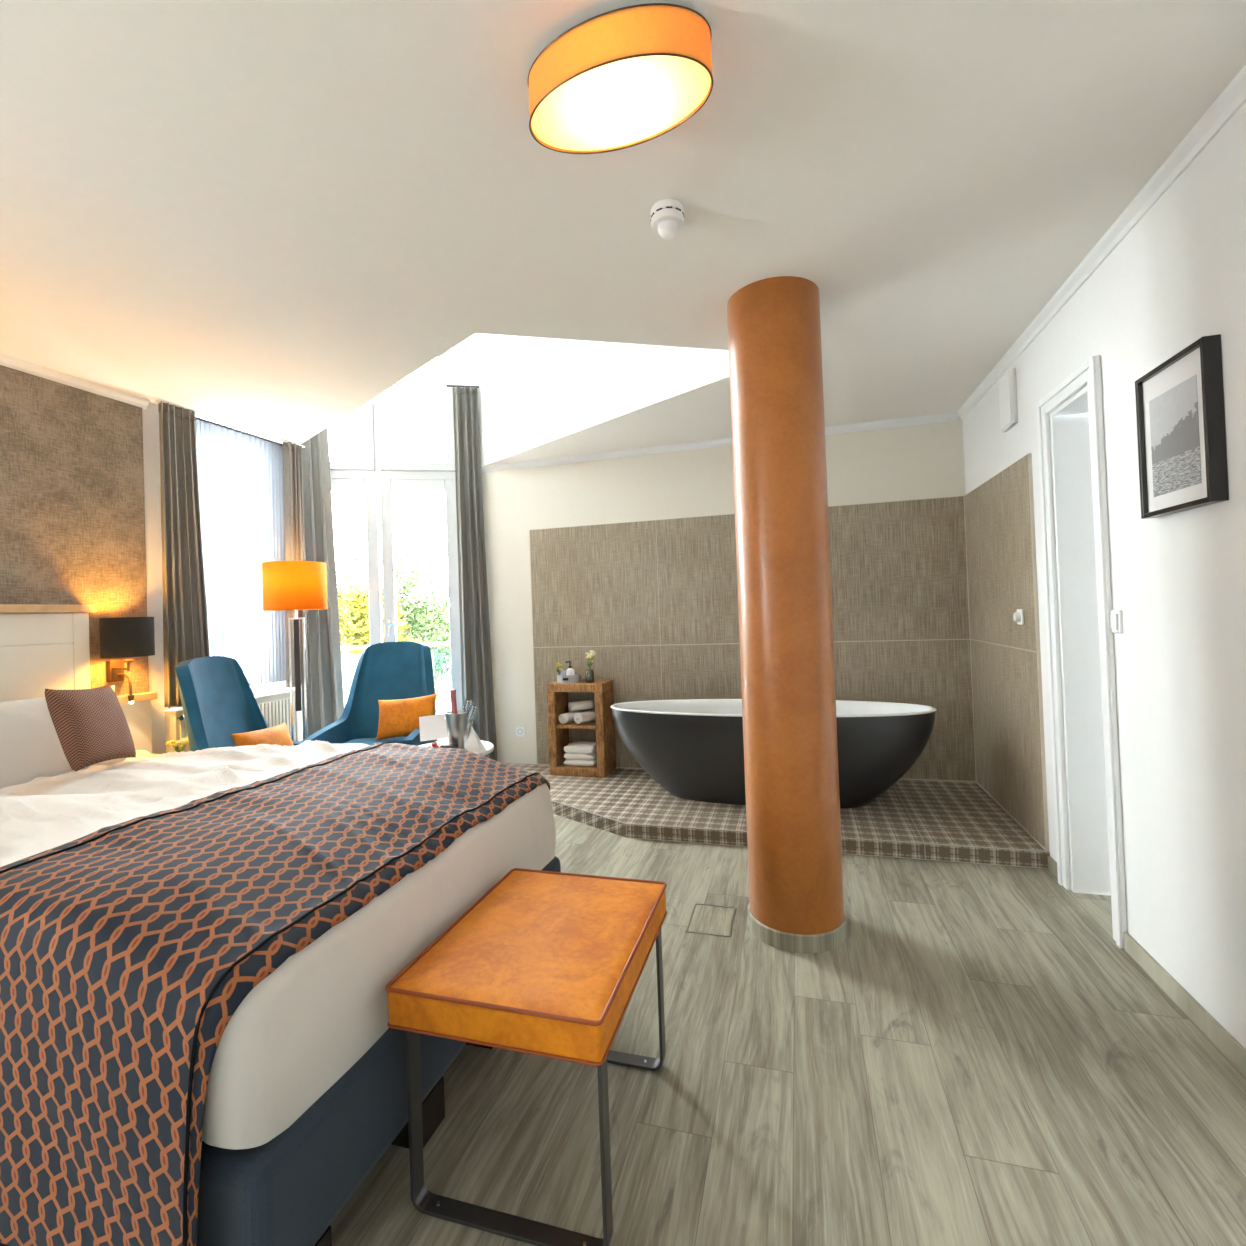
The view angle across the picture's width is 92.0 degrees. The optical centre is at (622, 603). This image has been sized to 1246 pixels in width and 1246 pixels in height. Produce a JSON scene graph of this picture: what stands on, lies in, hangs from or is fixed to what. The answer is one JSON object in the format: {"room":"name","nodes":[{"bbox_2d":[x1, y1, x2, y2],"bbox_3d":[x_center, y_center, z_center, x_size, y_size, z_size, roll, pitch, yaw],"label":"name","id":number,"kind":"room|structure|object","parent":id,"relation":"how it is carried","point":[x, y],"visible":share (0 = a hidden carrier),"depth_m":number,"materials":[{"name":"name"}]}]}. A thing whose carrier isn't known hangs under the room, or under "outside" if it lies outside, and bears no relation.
{"room":"hotel room","nodes":[
{"label":"hotel room","id":0,"kind":"room"},
{"bbox_2d":[142,403,302,753],"bbox_3d":[-3.023,0.154,1.789,0.250,2.457,4.952,-2,-1,16],"label":"wall","id":1,"kind":"structure","parent":0,"point":[150,416],"depth_m":3.21,"materials":[{"name":"white paint"}]},
{"bbox_2d":[0,365,148,695],"bbox_3d":[-2.878,0.171,1.816,0.012,2.412,2.785,-2,-1,16],"label":"wallpaper","id":2,"kind":"structure","parent":1,"relation":"attached to","point":[72,506],"depth_m":2.85,"materials":[{"name":"beige paper"}]},
{"bbox_2d":[0,353,149,409],"bbox_3d":[-3.067,-1.059,1.290,0.035,0.045,3.960,-2,-1,16],"label":"trim","id":3,"kind":"structure","parent":1,"relation":"attached to","point":[5,360],"depth_m":2.85,"materials":[{"name":"white paint"}]},
{"bbox_2d":[99,617,154,703],"bbox_3d":[-2.419,0.279,2.935,0.238,0.419,0.206,-2,-1,16],"label":"wall lamp","id":4,"kind":"object","parent":1,"relation":"attached to","point":[120,637],"visible":1,"depth_m":2.87,"materials":[{"name":"black fabric"}]},
{"bbox_2d":[117,692,157,752],"bbox_3d":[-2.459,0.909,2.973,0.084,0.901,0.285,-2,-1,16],"label":"nightstand","id":5,"kind":"object","parent":1,"relation":"attached to","point":[137,714],"visible":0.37,"depth_m":3.04,"materials":[{"name":"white wood"}]},
{"bbox_2d":[250,682,285,689],"bbox_3d":[-2.476,-0.254,3.685,0.215,1.595,0.775,-2,-1,16],"label":"windowsill","id":6,"kind":"structure","parent":1,"relation":"in","point":[275,683],"depth_m":3.88,"materials":[{"name":"plastic"}]},
{"bbox_2d":[450,333,483,516],"bbox_3d":[-1.915,-0.590,4.847,1.603,3.950,0.300,-2,-1,-11],"label":"wall","id":7,"kind":"structure","parent":0,"point":[464,353],"depth_m":4.86,"materials":[{"name":"white paint"}]},
{"bbox_2d":[341,642,449,701],"bbox_3d":[-2.021,0.976,5.527,2.400,1.167,1.100,-2,-1,-11],"label":"balcony","id":8,"kind":"object","parent":7,"relation":"attached to","point":[345,648],"visible":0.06,"depth_m":5.91,"materials":[{"name":"metal"}]},
{"bbox_2d":[330,349,461,709],"bbox_3d":[-1.921,-0.508,4.779,1.312,3.786,0.138,-2,-1,-11],"label":"window frame","id":9,"kind":"structure","parent":7,"relation":"in","point":[397,399],"depth_m":4.80,"materials":[{"name":"plastic"}]},
{"bbox_2d":[394,383,478,387],"bbox_3d":[-1.915,-1.703,4.683,1.570,0.013,0.067,-2,-1,-11],"label":"curtain rod","id":10,"kind":"object","parent":7,"relation":"attached to","point":[396,383],"visible":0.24,"depth_m":4.74,"materials":[{"name":"metal"}]},
{"bbox_2d":[300,427,343,738],"bbox_3d":[-2.365,-0.151,4.504,0.518,3.056,0.129,-2,-1,-11],"label":"curtain","id":11,"kind":"object","parent":10,"relation":"hanging from","point":[324,689],"visible":0.23,"depth_m":4.53,"materials":[{"name":"grey fabric"}]},
{"bbox_2d":[477,333,694,438],"bbox_3d":[-0.142,-2.005,3.935,0.150,1.272,2.761,-1,-1,-45],"label":"wall","id":12,"kind":"structure","parent":0,"point":[521,378],"depth_m":4.27,"materials":[{"name":"white paint"}]},
{"bbox_2d":[0,0,1245,465],"bbox_3d":[-0.717,-1.269,1.668,4.852,0.220,6.395,-2,-1,16],"label":"ceiling","id":13,"kind":"structure","parent":0,"point":[265,216],"depth_m":1.71,"materials":[{"name":"paint"}]},
{"bbox_2d":[155,400,304,447],"bbox_3d":[-2.320,-1.069,3.650,0.045,0.009,0.970,-2,-1,16],"label":"rail","id":14,"kind":"object","parent":13,"relation":"attached to","point":[197,413],"visible":0.8,"depth_m":3.59,"materials":[{"name":"white metal"}]},
{"bbox_2d":[158,401,209,707],"bbox_3d":[-2.389,-0.257,3.292,0.081,1.616,0.261,-2,-1,16],"label":"curtain","id":15,"kind":"object","parent":14,"relation":"hanging from","point":[185,622],"visible":0.92,"depth_m":3.26,"materials":[{"name":"grey fabric"}]},
{"bbox_2d":[195,416,285,685],"bbox_3d":[-2.335,-0.277,3.664,0.032,1.570,0.796,-2,-1,16],"label":"sheer curtain","id":16,"kind":"object","parent":14,"relation":"hanging from","point":[241,481],"visible":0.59,"depth_m":3.69,"materials":[{"name":"white fabric"}]},
{"bbox_2d":[283,442,307,686],"bbox_3d":[-2.174,-0.257,4.007,0.068,1.611,0.164,-2,-1,16],"label":"curtain","id":17,"kind":"object","parent":14,"relation":"hanging from","point":[294,550],"visible":0.54,"depth_m":4.00,"materials":[{"name":"grey fabric"}]},
{"bbox_2d":[528,3,712,153],"bbox_3d":[-0.011,-1.129,1.304,0.414,0.119,0.224,-2,-1,19],"label":"ceiling lamp","id":18,"kind":"object","parent":13,"relation":"attached to","point":[629,76],"visible":1,"depth_m":1.25,"materials":[{"name":"orange fabric"}]},
{"bbox_2d":[531,56,710,150],"bbox_3d":[-0.009,-1.078,1.303,0.404,0.003,0.217,-2,-1,19],"label":"diffuser","id":19,"kind":"object","parent":18,"relation":"attached to","point":[599,103],"depth_m":1.29,"materials":[{"name":"white plastic"}]},
{"bbox_2d":[651,199,683,239],"bbox_3d":[0.137,-1.145,1.813,0.100,0.084,0.101,-2,-1,16],"label":"smoke detector","id":20,"kind":"object","parent":13,"relation":"attached to","point":[667,215],"visible":1,"depth_m":1.78,"materials":[{"name":"white plastic"}]},
{"bbox_2d":[482,416,965,763],"bbox_3d":[0.612,0.063,4.477,3.467,2.457,0.250,-2,-1,16],"label":"wall","id":21,"kind":"structure","parent":0,"point":[921,461],"depth_m":4.54,"materials":[{"name":"beige paint"}]},
{"bbox_2d":[452,386,497,760],"bbox_3d":[-1.164,-0.228,4.751,0.263,2.981,0.106,-2,-1,-10],"label":"curtain","id":22,"kind":"object","parent":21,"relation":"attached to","point":[475,643],"visible":0.91,"depth_m":4.76,"materials":[{"name":"grey fabric"}]},
{"bbox_2d":[516,726,524,736],"bbox_3d":[-0.802,1.011,4.747,0.080,0.080,0.012,-2,-1,16],"label":"wall socket","id":23,"kind":"object","parent":21,"relation":"attached to","point":[520,730],"visible":1,"depth_m":4.74,"materials":[{"name":"white plastic"}]},
{"bbox_2d":[481,412,957,471],"bbox_3d":[0.518,-1.143,4.360,3.432,0.045,0.035,-2,-1,16],"label":"trim","id":24,"kind":"structure","parent":21,"relation":"attached to","point":[953,416],"depth_m":4.38,"materials":[{"name":"white paint"}]},
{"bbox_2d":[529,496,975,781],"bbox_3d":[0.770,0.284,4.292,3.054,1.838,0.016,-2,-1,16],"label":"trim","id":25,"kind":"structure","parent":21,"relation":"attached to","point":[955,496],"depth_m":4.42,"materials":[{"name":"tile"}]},
{"bbox_2d":[530,496,975,780],"bbox_3d":[0.772,0.285,4.293,3.050,1.835,0.012,-2,-1,16],"label":"wall panel","id":26,"kind":"object","parent":21,"relation":"attached to","point":[898,569],"depth_m":4.30,"materials":[{"name":"tile"}]},
{"bbox_2d":[727,276,846,952],"bbox_3d":[0.637,0.032,2.364,0.370,2.457,0.370,-2,-1,16],"label":"column","id":27,"kind":"structure","parent":0,"point":[796,904],"depth_m":2.21,"materials":[{"name":"leather"}]},
{"bbox_2d":[329,814,1245,1245],"bbox_3d":[-0.890,1.367,1.760,5.436,0.120,6.494,-2,-1,16],"label":"floor","id":28,"kind":"structure","parent":0,"point":[979,1060],"depth_m":1.53,"materials":[{"name":"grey wood"}]},
{"bbox_2d":[163,689,300,752],"bbox_3d":[-2.256,0.975,3.577,0.103,0.812,0.838,-2,-1,16],"label":"radiator","id":29,"kind":"object","parent":28,"relation":"on","point":[274,706],"visible":0.2,"depth_m":3.73,"materials":[{"name":"metal"}]},
{"bbox_2d":[163,689,294,712],"bbox_3d":[-2.277,0.575,3.585,0.089,0.012,0.838,-2,-1,16],"label":"grille","id":30,"kind":"object","parent":29,"relation":"attached to","point":[286,693],"depth_m":3.75,"materials":[{"name":"metal"}]},
{"bbox_2d":[175,656,338,751],"bbox_3d":[-1.825,0.816,3.168,0.798,1.094,0.715,-2,-1,-4],"label":"lounge chair","id":31,"kind":"object","parent":28,"relation":"on","point":[218,700],"visible":0.28,"depth_m":3.15,"materials":[{"name":"blue fabric"}]},
{"bbox_2d":[232,722,293,746],"bbox_3d":[-1.879,0.771,3.187,0.144,0.236,0.392,-2,-1,5],"label":"throw pillow","id":32,"kind":"object","parent":31,"relation":"on","point":[279,734],"visible":0.46,"depth_m":3.16,"materials":[{"name":"orange fabric"}]},
{"bbox_2d":[0,604,560,1245],"bbox_3d":[-1.565,0.647,1.967,2.379,1.372,1.340,-2,-1,16],"label":"bed","id":33,"kind":"object","parent":28,"relation":"on","point":[288,1189],"visible":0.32,"depth_m":1.20,"materials":[{"name":"blue fabric"}]},
{"bbox_2d":[0,740,555,1149],"bbox_3d":[-1.495,0.786,1.951,2.224,0.472,1.390,-2,-1,16],"label":"mattress","id":34,"kind":"object","parent":33,"relation":"on","point":[301,1028],"visible":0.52,"depth_m":1.42,"materials":[{"name":"white fabric"}]},
{"bbox_2d":[0,685,125,787],"bbox_3d":[-2.393,0.570,2.525,0.226,0.376,0.582,-2,-1,15],"label":"pillow","id":35,"kind":"object","parent":34,"relation":"on","point":[30,746],"visible":0.38,"depth_m":2.39,"materials":[{"name":"white fabric"}]},
{"bbox_2d":[45,685,135,771],"bbox_3d":[-2.094,0.482,2.381,0.167,0.332,0.335,-2,-1,-3],"label":"throw cushion","id":36,"kind":"object","parent":34,"relation":"on","point":[91,726],"visible":1,"depth_m":2.31,"materials":[{"name":"fabric"}]},
{"bbox_2d":[0,742,549,1245],"bbox_3d":[-0.827,0.915,1.757,0.794,0.761,1.463,-2,-1,16],"label":"throw","id":37,"kind":"object","parent":34,"relation":"on","point":[129,950],"visible":0.92,"depth_m":1.10,"materials":[{"name":"multicoloured fabric"}]},
{"bbox_2d":[262,561,327,740],"bbox_3d":[-2.037,0.561,3.786,0.358,1.628,0.358,-2,-1,-26],"label":"floor lamp","id":38,"kind":"object","parent":28,"relation":"on","point":[286,585],"visible":0.85,"depth_m":3.68,"materials":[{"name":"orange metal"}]},
{"bbox_2d":[302,641,436,745],"bbox_3d":[-1.628,0.821,4.037,0.715,1.094,0.798,-2,-1,1],"label":"lounge chair","id":39,"kind":"object","parent":28,"relation":"on","point":[400,669],"visible":0.46,"depth_m":4.29,"materials":[{"name":"blue fabric"}]},
{"bbox_2d":[343,737,405,744],"bbox_3d":[-1.625,0.995,3.906,0.524,0.175,0.540,-2,-1,1],"label":"seat cushion","id":40,"kind":"object","parent":39,"relation":"on","point":[369,741],"depth_m":4.00,"materials":[{"name":"blue fabric"}]},
{"bbox_2d":[376,694,436,740],"bbox_3d":[-1.423,0.751,3.972,0.440,0.292,0.137,-2,-1,8],"label":"throw pillow","id":41,"kind":"object","parent":39,"relation":"on","point":[400,717],"visible":0.81,"depth_m":3.93,"materials":[{"name":"orange fabric"}]},
{"bbox_2d":[419,740,493,755],"bbox_3d":[-0.907,1.050,3.196,0.460,0.555,0.460,-2,-1,16],"label":"side table","id":42,"kind":"object","parent":28,"relation":"on","point":[489,747],"visible":0.15,"depth_m":3.27,"materials":[{"name":"white metal"}]},
{"bbox_2d":[444,710,470,749],"bbox_3d":[-0.864,0.670,3.164,0.128,0.200,0.128,-2,-1,-33],"label":"ice bucket","id":43,"kind":"object","parent":42,"relation":"on","point":[457,725],"visible":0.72,"depth_m":3.12,"materials":[{"name":"metal"}]},
{"bbox_2d":[450,689,457,713],"bbox_3d":[-0.876,0.609,3.168,0.059,0.313,0.054,-2,-1,16],"label":"champagne bottle","id":44,"kind":"object","parent":43,"relation":"in","point":[452,691],"visible":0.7,"depth_m":3.16,"materials":[{"name":"red glass"}]},
{"bbox_2d":[466,726,485,752],"bbox_3d":[-0.761,0.701,3.108,0.104,0.132,0.052,-2,-1,5],"label":"napkin","id":45,"kind":"object","parent":42,"relation":"on","point":[474,744],"visible":0.91,"depth_m":3.09,"materials":[{"name":"fabric"}]},
{"bbox_3d":[-1.006,0.754,3.236,0.080,0.045,0.040,-2,-1,16],"label":"card stand","id":46,"kind":"object","parent":42,"relation":"on","visible":0},
{"bbox_2d":[419,714,447,740],"bbox_3d":[-1.017,0.669,3.244,0.163,0.144,0.036,-2,-1,4],"label":"greeting card","id":47,"kind":"object","parent":46,"relation":"on","point":[433,727],"visible":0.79,"depth_m":3.24,"materials":[{"name":"paper"}]},
{"bbox_3d":[-0.950,0.764,3.085,0.150,0.016,0.150,-2,-1,16],"label":"plate","id":48,"kind":"object","parent":42,"relation":"on","visible":0},
{"bbox_2d":[440,744,457,747],"bbox_3d":[-0.885,0.739,3.081,0.090,0.030,0.028,-2,-1,4],"label":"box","id":49,"kind":"object","parent":48,"relation":"on","point":[444,745],"visible":0.52,"depth_m":3.07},
{"bbox_2d":[386,868,666,1245],"bbox_3d":[-0.178,1.033,1.480,0.483,0.486,0.605,-2,-1,16],"label":"bench","id":50,"kind":"object","parent":28,"relation":"on","point":[550,964],"visible":1,"depth_m":1.28,"materials":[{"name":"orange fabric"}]},
{"bbox_2d":[686,903,735,936],"bbox_3d":[0.362,1.271,2.421,0.170,0.002,0.230,-2,-1,16],"label":"floor hatch","id":51,"kind":"object","parent":28,"relation":"on","point":[707,919],"visible":1,"depth_m":2.41,"materials":[{"name":"wood"}]},
{"bbox_2d":[503,763,1049,868],"bbox_3d":[0.463,1.248,3.792,3.462,0.080,1.139,-2,-1,16],"label":"platform","id":52,"kind":"object","parent":28,"relation":"on","point":[921,811],"visible":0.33,"depth_m":3.33,"materials":[{"name":"tile"}]},
{"bbox_2d":[547,679,615,777],"bbox_3d":[-0.299,0.911,4.449,0.430,0.665,0.265,-2,-1,16],"label":"shelf","id":53,"kind":"object","parent":52,"relation":"on","point":[557,693],"visible":0.91,"depth_m":4.36,"materials":[{"name":"brown wood"}]},
{"bbox_2d":[557,674,579,682],"bbox_3d":[-0.398,0.554,4.443,0.180,0.055,0.115,-2,-1,16],"label":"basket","id":54,"kind":"object","parent":53,"relation":"on","point":[575,678],"visible":0.94,"depth_m":4.39,"materials":[{"name":"grey metal"}]},
{"bbox_2d":[556,662,564,672],"bbox_3d":[-0.458,0.502,4.448,0.066,0.133,0.063,-2,-1,-7],"label":"flowers","id":55,"kind":"object","parent":54,"relation":"in","point":[558,664],"visible":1,"depth_m":4.44,"materials":[{"name":"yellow plant"}]},
{"bbox_2d":[565,661,574,674],"bbox_3d":[-0.383,0.501,4.446,0.062,0.150,0.062,-1,-1,-42],"label":"pump bottle","id":56,"kind":"object","parent":54,"relation":"in","point":[569,671],"visible":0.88,"depth_m":4.43,"materials":[{"name":"white plastic"}]},
{"bbox_2d":[558,710,580,723],"bbox_3d":[-0.383,0.842,4.465,0.088,0.076,0.170,-3,-1,36],"label":"rolled towel","id":57,"kind":"object","parent":53,"relation":"on","point":[564,718],"visible":0.78,"depth_m":4.41,"materials":[{"name":"white fabric"}]},
{"bbox_2d":[564,757,596,765],"bbox_3d":[-0.291,1.155,4.433,0.240,0.051,0.180,-2,-1,16],"label":"folded towel","id":58,"kind":"object","parent":53,"relation":"on","point":[571,762],"visible":0.51,"depth_m":4.35,"materials":[{"name":"white fabric"}]},
{"bbox_2d":[564,750,596,759],"bbox_3d":[-0.292,1.109,4.433,0.233,0.051,0.180,-2,-1,16],"label":"folded towel","id":59,"kind":"object","parent":58,"relation":"on","point":[579,756],"visible":0.68,"depth_m":4.35,"materials":[{"name":"white fabric"}]},
{"bbox_2d":[564,741,596,752],"bbox_3d":[-0.294,1.058,4.434,0.228,0.061,0.180,-2,-1,16],"label":"folded towel","id":60,"kind":"object","parent":59,"relation":"on","point":[576,746],"visible":0.87,"depth_m":4.37,"materials":[{"name":"white fabric"}]},
{"bbox_2d":[574,710,595,723],"bbox_3d":[-0.258,0.834,4.428,0.171,0.083,0.095,-1,-1,-39],"label":"rolled towel","id":61,"kind":"object","parent":53,"relation":"on","point":[588,716],"visible":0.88,"depth_m":4.38,"materials":[{"name":"white fabric"}]},
{"bbox_2d":[568,700,593,710],"bbox_3d":[-0.304,0.754,4.446,0.170,0.069,0.080,-2,-1,-24],"label":"rolled towel","id":62,"kind":"object","parent":61,"relation":"on","point":[580,705],"visible":1,"depth_m":4.42,"materials":[{"name":"white fabric"}]},
{"bbox_2d":[585,669,593,682],"bbox_3d":[-0.236,0.530,4.388,0.062,0.090,0.062,-2,-1,16],"label":"glass vase","id":63,"kind":"object","parent":53,"relation":"on","point":[589,673],"visible":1,"depth_m":4.36,"materials":[{"name":"glass"}]},
{"bbox_2d":[585,650,595,669],"bbox_3d":[-0.234,0.432,4.381,0.088,0.176,0.098,-2,-1,-11],"label":"posy","id":64,"kind":"object","parent":63,"relation":"in","point":[589,655],"visible":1,"depth_m":4.37,"materials":[{"name":"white plant"}]},
{"bbox_2d":[611,699,936,807],"bbox_3d":[0.865,0.910,3.676,1.931,0.562,0.627,-2,-1,16],"label":"bathtub","id":65,"kind":"object","parent":52,"relation":"on","point":[693,748],"visible":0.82,"depth_m":3.52,"materials":[{"name":"black ceramic"}]},
{"bbox_2d":[611,699,936,716],"bbox_3d":[0.863,0.863,3.677,1.926,0.466,0.612,-2,-1,16],"label":"basin","id":66,"kind":"object","parent":65,"relation":"in","point":[682,707],"depth_m":3.77,"materials":[{"name":"white ceramic"}]},
{"bbox_2d":[551,800,1049,852],"bbox_3d":[0.304,1.209,3.422,3.547,0.005,0.444,-2,-1,29],"label":"trim","id":67,"kind":"structure","parent":52,"relation":"attached to","point":[551,800],"depth_m":2.99,"materials":[{"name":"metal"}]},
{"bbox_2d":[962,102,1245,1048],"bbox_3d":[1.567,-0.018,1.105,0.250,2.457,6.195,-2,-1,16],"label":"wall","id":68,"kind":"structure","parent":0,"point":[1177,278],"depth_m":1.78,"materials":[{"name":"white paint"}]},
{"bbox_2d":[964,455,1044,847],"bbox_3d":[2.084,0.225,3.324,0.012,1.835,1.118,-2,-1,16],"label":"wall panel","id":69,"kind":"object","parent":68,"relation":"attached to","point":[997,512],"depth_m":3.20,"materials":[{"name":"tile"}]},
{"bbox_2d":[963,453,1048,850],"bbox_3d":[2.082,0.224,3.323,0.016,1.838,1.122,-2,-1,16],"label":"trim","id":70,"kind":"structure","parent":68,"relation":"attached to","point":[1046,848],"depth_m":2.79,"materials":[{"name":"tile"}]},
{"bbox_2d":[999,368,1017,431],"bbox_3d":[1.940,-1.017,3.028,0.030,0.270,0.170,-2,-1,16],"label":"ventilation unit","id":71,"kind":"object","parent":68,"relation":"attached to","point":[1007,384],"visible":1,"depth_m":2.98,"materials":[{"name":"white plastic"}]},
{"bbox_2d":[1013,609,1023,624],"bbox_3d":[1.955,0.068,2.973,0.029,0.076,0.076,-2,-1,16],"label":"light switch","id":72,"kind":"object","parent":68,"relation":"attached to","point":[1018,616],"visible":1,"depth_m":2.95,"materials":[{"name":"white plastic"}]},
{"bbox_2d":[1047,856,1057,878],"bbox_3d":[1.939,1.189,2.694,0.012,0.062,0.144,-2,-1,16],"label":"baseboard","id":73,"kind":"structure","parent":68,"relation":"attached to","point":[1052,864],"depth_m":2.71,"materials":[{"name":"brown wood"}]},
{"bbox_2d":[1036,355,1126,948],"bbox_3d":[1.898,0.163,2.357,0.226,2.105,0.527,-2,-1,16],"label":"door","id":74,"kind":"structure","parent":68,"relation":"in","point":[1080,513],"depth_m":2.53,"materials":[{"name":"white wood"}]},
{"bbox_2d":[958,64,1245,419],"bbox_3d":[1.353,-1.219,1.041,0.035,0.045,5.945,-2,-1,16],"label":"trim","id":75,"kind":"structure","parent":68,"relation":"attached to","point":[1233,97],"depth_m":1.87,"materials":[{"name":"white paint"}]},
{"bbox_2d":[1110,610,1122,632],"bbox_3d":[1.720,0.064,2.099,0.016,0.080,0.060,-2,-1,16],"label":"light switch","id":76,"kind":"object","parent":68,"relation":"attached to","point":[1116,615],"visible":1,"depth_m":2.08,"materials":[{"name":"white plastic"}]},
{"bbox_2d":[1135,334,1228,518],"bbox_3d":[1.571,-0.476,1.703,0.039,0.428,0.326,-2,-1,16],"label":"picture frame","id":77,"kind":"object","parent":68,"relation":"attached to","point":[1180,410],"visible":1,"depth_m":1.66,"materials":[{"name":"wood"}]},
{"bbox_2d":[1149,375,1201,496],"bbox_3d":[1.566,-0.465,1.709,0.001,0.290,0.222,-2,-1,16],"label":"print","id":78,"kind":"object","parent":77,"relation":"attached to","point":[1175,410],"depth_m":1.70},
{"bbox_2d":[1124,933,1245,1075],"bbox_3d":[1.196,1.179,0.132,0.012,0.062,4.128,-2,-1,16],"label":"baseboard","id":79,"kind":"structure","parent":68,"relation":"attached to","point":[1198,1014],"depth_m":1.76,"materials":[{"name":"brown wood"}]},
{"label":"outside","id":80,"kind":"structure","parent":0,"visible":0},
{"bbox_2d":[440,699,451,740],"bbox_3d":[-6.897,5.009,18.644,20.000,0.100,28.000,-2,-1,16],"label":"lawn","id":81,"kind":"structure","parent":80,"point":[445,704],"depth_m":30.27,"materials":[{"name":"white"}]},
{"bbox_2d":[336,553,424,645],"bbox_3d":[-6.363,1.813,14.787,3.043,6.151,2.831,-2,-1,-8],"label":"tree","id":82,"kind":"object","parent":81,"relation":"on","point":[355,571],"visible":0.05,"depth_m":14.74,"materials":[{"name":"green plant"}]},
{"bbox_2d":[337,578,435,707],"bbox_3d":[-3.743,2.109,8.151,2.381,5.189,2.048,-2,-1,2],"label":"tree","id":83,"kind":"object","parent":81,"relation":"on","point":[354,615],"visible":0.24,"depth_m":7.72,"materials":[{"name":"green plant"}]},
{"bbox_2d":[342,558,450,682],"bbox_3d":[-3.818,1.929,11.211,2.297,5.639,2.369,-2,-1,16],"label":"tree","id":84,"kind":"object","parent":81,"relation":"on","point":[412,609],"visible":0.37,"depth_m":10.95,"materials":[{"name":"green plant"}]},
{"bbox_2d":[413,579,450,741],"bbox_3d":[-5.634,2.091,18.390,3.288,5.645,3.181,-2,-1,-23],"label":"tree","id":85,"kind":"object","parent":81,"relation":"on","point":[436,685],"visible":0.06,"depth_m":18.39,"materials":[{"name":"green plant"}]},
{"bbox_3d":[-2.196,0.802,2.988,0.060,0.075,0.060,-2,-1,16],"label":"bud vase","id":86,"kind":"object","parent":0,"visible":0},
{"bbox_2d":[165,737,188,752],"bbox_3d":[-2.198,0.734,2.984,0.114,0.132,0.106,-2,-1,-23],"label":"flowers","id":87,"kind":"object","parent":86,"relation":"in","point":[184,741],"visible":0.79,"depth_m":2.97,"materials":[{"name":"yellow plant"}]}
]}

